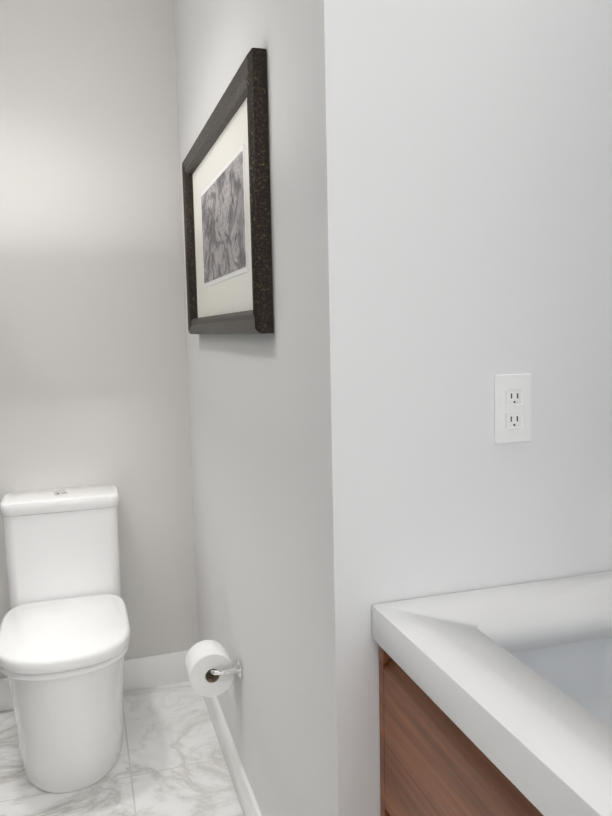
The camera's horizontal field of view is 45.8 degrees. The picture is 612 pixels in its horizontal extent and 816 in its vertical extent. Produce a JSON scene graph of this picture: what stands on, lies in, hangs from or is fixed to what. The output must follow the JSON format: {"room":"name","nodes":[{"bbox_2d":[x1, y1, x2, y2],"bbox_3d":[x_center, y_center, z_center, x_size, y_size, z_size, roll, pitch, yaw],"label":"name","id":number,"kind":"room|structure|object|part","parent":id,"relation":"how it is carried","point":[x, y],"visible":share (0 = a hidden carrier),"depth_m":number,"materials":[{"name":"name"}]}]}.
{"room":"bathroom","nodes":[
{"label":"bathroom","id":0,"kind":"room"},
{"bbox_2d":[0,0,197,677],"bbox_3d":[-0.733,-0.208,2.678,2.090,2.550,0.150,-3,6,-17],"label":"wall","id":1,"kind":"structure","parent":0,"point":[94,388],"depth_m":2.57,"materials":[{"name":"paint"}]},
{"bbox_2d":[0,650,188,710],"bbox_3d":[-1.004,1.025,2.632,1.214,0.120,0.012,-3,6,-17],"label":"baseboard","id":2,"kind":"structure","parent":1,"relation":"attached to","point":[153,670],"depth_m":2.75,"materials":[{"name":"white"}]},
{"bbox_2d":[0,681,243,815],"bbox_3d":[-0.517,1.342,0.423,3.160,0.060,4.860,-3,6,-17],"label":"floor","id":3,"kind":"structure","parent":0,"point":[170,761],"depth_m":2.23,"materials":[{"name":"stone"}]},
{"bbox_2d":[0,485,130,792],"bbox_3d":[-0.805,0.714,2.301,0.466,0.800,0.700,-3,6,-17],"label":"toilet","id":4,"kind":"object","parent":3,"relation":"on","point":[65,634],"visible":1,"depth_m":2.20,"materials":[{"name":"white ceramic"}]},
{"bbox_3d":[-0.842,0.490,2.525,0.380,0.402,0.206,-3,6,-17],"label":"tank","id":5,"kind":"part","parent":4,"relation":"part of","materials":[{"name":"white ceramic"}]},
{"bbox_3d":[-0.762,0.911,2.340,0.366,0.398,0.672,-3,6,-17],"label":"bowl","id":6,"kind":"part","parent":4,"relation":"part of","materials":[{"name":"white ceramic"}]},
{"bbox_3d":[-0.734,0.691,2.210,0.382,0.062,0.490,-3,6,-17],"label":"seat lid","id":7,"kind":"part","parent":4,"relation":"part of","materials":[{"name":"white ceramic"}]},
{"bbox_2d":[174,0,337,815],"bbox_3d":[0.162,-0.159,2.035,0.762,2.550,1.612,-3,6,-17],"label":"wall","id":8,"kind":"structure","parent":0,"point":[260,421],"depth_m":1.51,"materials":[{"name":"paint"}]},
{"bbox_2d":[185,640,241,697],"bbox_3d":[-0.262,0.738,2.035,0.140,0.136,0.146,-3,6,-17],"label":"toilet paper holder","id":9,"kind":"object","parent":8,"relation":"attached to","point":[211,670],"visible":1,"depth_m":2.00,"materials":[{"name":"silver metal"}]},
{"bbox_3d":[-0.235,0.719,2.042,0.084,0.044,0.146,-3,6,-17],"label":"arm","id":10,"kind":"part","parent":9,"relation":"part of"},
{"bbox_2d":[182,48,273,333],"bbox_3d":[-0.233,-0.471,1.897,0.036,0.552,0.966,-3,6,-17],"label":"picture frame","id":11,"kind":"object","parent":8,"relation":"attached to","point":[226,193],"visible":1,"depth_m":1.71,"materials":[{"name":"brown metal"}]},
{"bbox_2d":[203,696,261,815],"bbox_3d":[-0.179,1.070,2.044,0.012,0.120,1.628,-3,6,-17],"label":"baseboard","id":12,"kind":"structure","parent":8,"relation":"attached to","point":[244,791],"depth_m":2.15,"materials":[{"name":"white"}]},
{"bbox_2d":[323,0,611,815],"bbox_3d":[0.402,-0.082,1.268,0.762,2.550,0.004,-3,6,-17],"label":"wall","id":13,"kind":"structure","parent":0,"point":[469,185],"depth_m":1.22,"materials":[{"name":"white paint"}]},
{"bbox_2d":[372,571,611,815],"bbox_3d":[0.516,0.600,0.862,0.542,0.796,0.960,-3,6,-17],"label":"bathroom vanity","id":14,"kind":"object","parent":13,"relation":"attached to","point":[495,701],"visible":1,"depth_m":1.05,"materials":[{"name":"brown wood"}]},
{"bbox_2d":[494,373,531,443],"bbox_3d":[0.359,0.001,1.255,0.072,0.120,0.009,-3,6,-17],"label":"electrical outlet plate","id":15,"kind":"object","parent":13,"relation":"attached to","point":[512,408],"visible":1,"depth_m":1.25,"materials":[{"name":"white plastic"}]}
]}

